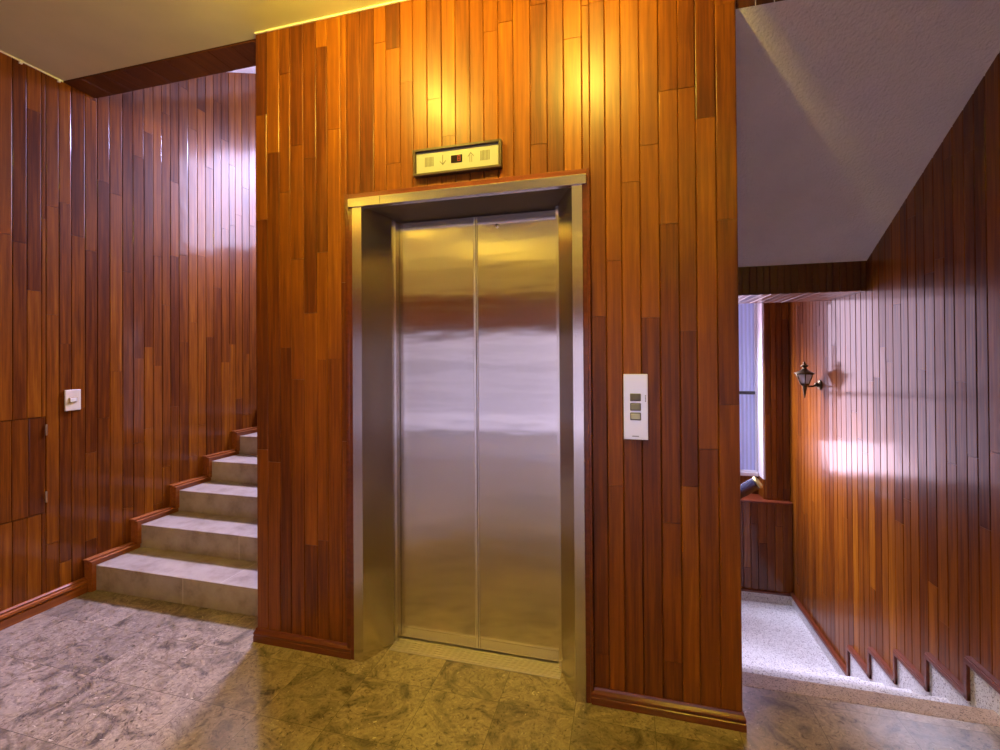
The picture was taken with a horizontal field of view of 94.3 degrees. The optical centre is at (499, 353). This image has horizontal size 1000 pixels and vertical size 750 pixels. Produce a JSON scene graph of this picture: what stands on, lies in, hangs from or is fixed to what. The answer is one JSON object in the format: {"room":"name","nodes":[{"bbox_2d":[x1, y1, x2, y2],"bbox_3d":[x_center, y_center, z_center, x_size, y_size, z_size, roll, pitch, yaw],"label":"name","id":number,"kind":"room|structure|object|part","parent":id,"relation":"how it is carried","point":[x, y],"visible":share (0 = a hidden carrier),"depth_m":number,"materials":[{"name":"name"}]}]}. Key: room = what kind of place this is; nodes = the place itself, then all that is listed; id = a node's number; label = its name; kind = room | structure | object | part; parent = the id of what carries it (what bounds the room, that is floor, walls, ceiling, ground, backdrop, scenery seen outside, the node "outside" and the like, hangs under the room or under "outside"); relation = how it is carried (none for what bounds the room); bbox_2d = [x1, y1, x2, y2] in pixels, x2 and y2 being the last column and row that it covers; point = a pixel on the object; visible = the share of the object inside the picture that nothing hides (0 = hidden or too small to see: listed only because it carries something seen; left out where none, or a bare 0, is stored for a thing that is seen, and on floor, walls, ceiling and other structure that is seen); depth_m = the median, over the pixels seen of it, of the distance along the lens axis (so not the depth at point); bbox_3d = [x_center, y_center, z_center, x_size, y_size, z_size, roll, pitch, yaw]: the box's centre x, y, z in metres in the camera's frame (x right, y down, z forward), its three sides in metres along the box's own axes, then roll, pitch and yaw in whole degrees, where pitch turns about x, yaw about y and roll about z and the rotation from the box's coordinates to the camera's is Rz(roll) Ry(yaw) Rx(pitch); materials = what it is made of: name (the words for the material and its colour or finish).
{"room":"elevator lobby","nodes":[
{"label":"elevator lobby","id":0,"kind":"room"},
{"bbox_2d":[0,52,256,610],"bbox_3d":[-2.828,-1.001,2.419,0.101,5.400,6.800,0,0,15],"label":"wall","id":1,"kind":"structure","parent":0,"point":[128,266],"depth_m":3.12,"materials":[{"name":"brown wood"}]},
{"bbox_2d":[0,417,46,523],"bbox_3d":[-2.752,0.654,2.453,0.017,0.558,0.594,0,0,15],"label":"door","id":2,"kind":"structure","parent":1,"relation":"in","point":[23,494],"depth_m":2.63,"materials":[{"name":"brown wood"}]},
{"bbox_2d":[0,577,87,630],"bbox_3d":[-3.116,1.446,1.010,0.034,0.092,3.951,0,0,15],"label":"baseboard","id":3,"kind":"structure","parent":1,"relation":"attached to","point":[22,611],"depth_m":2.69,"materials":[{"name":"brown wood"}]},
{"bbox_2d":[64,389,80,410],"bbox_3d":[-2.638,0.288,2.868,0.014,0.129,0.086,0,0,15],"label":"light switch","id":4,"kind":"object","parent":1,"relation":"attached to","point":[72,398],"visible":1,"depth_m":2.86,"materials":[{"name":"beige plastic"}]},
{"bbox_2d":[83,409,256,591],"bbox_3d":[-2.235,1.011,4.262,0.059,0.989,2.795,0,0,15],"label":"trim","id":5,"kind":"structure","parent":1,"relation":"attached to","point":[90,563],"depth_m":3.36,"materials":[{"name":"brown wood"}]},
{"bbox_2d":[0,0,395,80],"bbox_3d":[-1.986,-1.838,-0.526,6.866,0.300,6.140,0,0,15],"label":"ceiling","id":6,"kind":"structure","parent":0,"point":[65,40],"depth_m":2.36,"materials":[{"name":"white paint"}]},
{"bbox_2d":[229,66,255,73],"bbox_3d":[-1.608,-2.835,4.238,1.547,1.926,2.870,0,0,15],"label":"ceiling","id":7,"kind":"structure","parent":0,"point":[249,69],"depth_m":4.07,"materials":[{"name":"paint"}]},
{"bbox_2d":[256,0,742,711],"bbox_3d":[-0.141,-0.102,2.214,2.290,3.163,0.188,0,0,15],"label":"wall","id":8,"kind":"structure","parent":0,"point":[640,95],"depth_m":1.97,"materials":[{"name":"brown wood"}]},
{"bbox_2d":[63,38,255,97],"bbox_3d":[-1.939,-1.814,2.738,1.467,0.308,0.189,0,0,15],"label":"beam","id":9,"kind":"structure","parent":8,"relation":"attached to","point":[239,55],"depth_m":2.73,"materials":[{"name":"brown wood"}]},
{"bbox_2d":[0,0,408,82],"bbox_3d":[-1.363,-1.676,0.497,3.737,0.020,3.840,0,0,15],"label":"trim","id":10,"kind":"structure","parent":8,"relation":"attached to","point":[21,62],"depth_m":2.34,"materials":[{"name":"beige"}]},
{"bbox_2d":[400,217,478,648],"bbox_3d":[-0.314,0.394,2.381,0.420,2.154,0.032,0,0,15],"label":"elevator door","id":11,"kind":"structure","parent":8,"relation":"in","point":[438,313],"depth_m":2.37,"materials":[{"name":"silver metal"}]},
{"bbox_2d":[413,138,502,178],"bbox_3d":[-0.197,-0.887,2.120,0.425,0.126,0.030,0,0,15],"label":"indicator","id":12,"kind":"object","parent":8,"relation":"attached to","point":[486,155],"visible":1,"depth_m":2.11,"materials":[{"name":"beige metal"}]},
{"bbox_3d":[-0.195,-0.887,2.125,0.401,0.102,0.017,0,0,15],"label":"plate","id":13,"kind":"part","parent":12,"relation":"part of","materials":[{"name":"grey"}]},
{"bbox_2d":[347,173,586,702],"bbox_3d":[-0.148,0.362,2.223,1.142,2.233,0.261,0,0,15],"label":"door frame","id":14,"kind":"structure","parent":8,"relation":"attached to","point":[376,220],"depth_m":2.24,"materials":[{"name":"silver metal"}]},
{"bbox_2d":[345,168,593,702],"bbox_3d":[-0.176,0.348,2.133,1.180,2.262,0.044,0,0,15],"label":"trim","id":15,"kind":"structure","parent":8,"relation":"attached to","point":[589,594],"depth_m":1.98,"materials":[{"name":"silver metal"}]},
{"bbox_2d":[389,636,561,679],"bbox_3d":[-0.124,1.476,2.276,0.856,0.007,0.136,0,0,15],"label":"sill","id":16,"kind":"structure","parent":8,"relation":"attached to","point":[463,654],"depth_m":2.25,"materials":[{"name":"silver metal"}]},
{"bbox_2d":[253,627,746,732],"bbox_3d":[-0.141,1.446,2.163,2.308,0.066,0.138,0,0,15],"label":"baseboard","id":17,"kind":"structure","parent":8,"relation":"attached to","point":[728,719],"depth_m":1.91,"materials":[{"name":"brown wood"}]},
{"bbox_2d":[476,210,558,661],"bbox_3d":[0.085,0.391,2.274,0.403,2.154,0.034,0,0,15],"label":"elevator door","id":18,"kind":"structure","parent":8,"relation":"in","point":[516,252],"depth_m":2.26,"materials":[{"name":"silver metal"}]},
{"bbox_2d":[623,374,647,439],"bbox_3d":[0.561,0.221,1.918,0.097,0.271,0.017,0,0,15],"label":"panel","id":19,"kind":"object","parent":8,"relation":"attached to","point":[635,386],"visible":1,"depth_m":1.91,"materials":[{"name":"white plastic"}]},
{"bbox_2d":[736,0,782,8],"bbox_3d":[1.441,-1.538,1.747,1.027,0.317,0.052,0,0,15],"label":"trim","id":20,"kind":"structure","parent":8,"relation":"attached to","point":[739,3],"depth_m":1.84,"materials":[{"name":"brown wood"}]},
{"bbox_2d":[0,590,999,749],"bbox_3d":[-1.780,1.578,0.134,6.866,0.200,7.550,0,0,15],"label":"floor","id":21,"kind":"structure","parent":0,"point":[97,669],"depth_m":1.96,"materials":[{"name":"brown stone"}]},
{"bbox_2d":[96,432,257,616],"bbox_3d":[-1.562,1.029,4.093,1.445,0.941,2.734,0,0,15],"label":"staircase","id":22,"kind":"structure","parent":21,"relation":"on","point":[204,554],"depth_m":3.04,"materials":[{"name":"grey stone"}]},
{"bbox_2d":[741,600,999,726],"bbox_3d":[1.166,1.958,3.321,2.428,0.963,2.501,0,0,15],"label":"stairs","id":23,"kind":"structure","parent":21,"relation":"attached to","point":[779,652],"depth_m":2.60,"materials":[{"name":"beige stone"}]},
{"bbox_2d":[740,302,792,593],"bbox_3d":[1.157,0.787,4.847,3.419,3.800,0.431,0,0,15],"label":"wall","id":24,"kind":"structure","parent":0,"point":[766,529],"depth_m":4.29,"materials":[{"name":"brown wood"}]},
{"bbox_2d":[738,303,757,472],"bbox_3d":[1.857,0.323,4.710,1.345,1.682,0.056,0,0,15],"label":"window","id":25,"kind":"structure","parent":24,"relation":"in","point":[747,312],"depth_m":4.55,"materials":[{"name":"white"}]},
{"bbox_2d":[740,476,762,498],"bbox_3d":[1.866,1.424,4.237,0.944,0.757,0.329,-1,0,32],"label":"handrail","id":26,"kind":"object","parent":24,"relation":"attached to","point":[753,484],"visible":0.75,"depth_m":3.92,"materials":[{"name":"black paint"}]},
{"bbox_2d":[740,303,764,479],"bbox_3d":[1.821,0.396,4.599,1.391,1.930,0.290,0,0,15],"label":"trim","id":27,"kind":"structure","parent":24,"relation":"attached to","point":[759,306],"depth_m":4.40,"materials":[{"name":"white"}]},
{"bbox_2d":[740,494,792,504],"bbox_3d":[1.930,1.374,4.525,1.564,0.017,0.248,0,0,15],"label":"trim","id":28,"kind":"structure","parent":24,"relation":"attached to","point":[755,498],"depth_m":4.29,"materials":[{"name":"brown wood"}]},
{"bbox_2d":[735,0,999,266],"bbox_3d":[1.685,-1.080,2.359,1.179,1.003,1.360,0,0,15],"label":"ceiling","id":29,"kind":"structure","parent":0,"point":[843,106],"depth_m":2.13,"materials":[{"name":"paint"}]},
{"bbox_2d":[788,53,999,684],"bbox_3d":[1.634,0.305,0.234,0.101,4.700,9.100,0,0,15],"label":"wall","id":30,"kind":"structure","parent":0,"point":[895,460],"depth_m":2.42,"materials":[{"name":"brown wood"}]},
{"bbox_2d":[738,261,865,294],"bbox_3d":[1.864,-0.484,3.297,1.029,0.187,0.551,0,0,15],"label":"trim","id":31,"kind":"structure","parent":30,"relation":"attached to","point":[832,276],"depth_m":2.99,"materials":[{"name":"brown wood"}]},
{"bbox_2d":[738,290,865,303],"bbox_3d":[1.867,-0.389,3.304,1.029,0.008,0.553,0,0,15],"label":"ceiling","id":32,"kind":"structure","parent":30,"relation":"attached to","point":[807,296],"depth_m":3.20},
{"bbox_2d":[794,361,821,397],"bbox_3d":[2.388,0.205,3.604,0.185,0.285,0.144,0,0,15],"label":"wall lantern","id":33,"kind":"object","parent":30,"relation":"attached to","point":[804,376],"visible":1,"depth_m":3.59,"materials":[{"name":"black metal"}]},
{"bbox_3d":[2.329,0.198,3.585,0.047,0.071,0.046,0,0,15],"label":"glass panel","id":34,"kind":"part","parent":33,"relation":"part of","materials":[{"name":"white"}]},
{"bbox_3d":[2.369,0.297,3.609,0.040,0.100,0.040,0,0,15],"label":"tail stem","id":35,"kind":"part","parent":33,"relation":"part of","materials":[{"name":"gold metal"}]},
{"bbox_3d":[2.370,0.198,3.570,0.053,0.071,0.026,0,0,-2],"label":"glass panel","id":36,"kind":"part","parent":33,"relation":"part of","materials":[{"name":"white"}]},
{"bbox_3d":[2.463,0.243,3.604,0.040,0.080,0.080,0,0,15],"label":"plate","id":37,"kind":"part","parent":33,"relation":"part of","materials":[{"name":"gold metal"}]},
{"bbox_2d":[741,591,999,715],"bbox_3d":[1.867,1.978,3.136,0.978,1.212,2.497,0,0,15],"label":"baseboard","id":38,"kind":"structure","parent":30,"relation":"attached to","point":[983,695],"depth_m":2.47,"materials":[{"name":"stone"}]},
{"bbox_2d":[741,588,999,700],"bbox_3d":[1.856,1.770,3.102,0.978,0.855,2.569,0,0,15],"label":"trim","id":39,"kind":"structure","parent":30,"relation":"attached to","point":[969,662],"depth_m":2.49,"materials":[{"name":"brown wood"}]}
]}

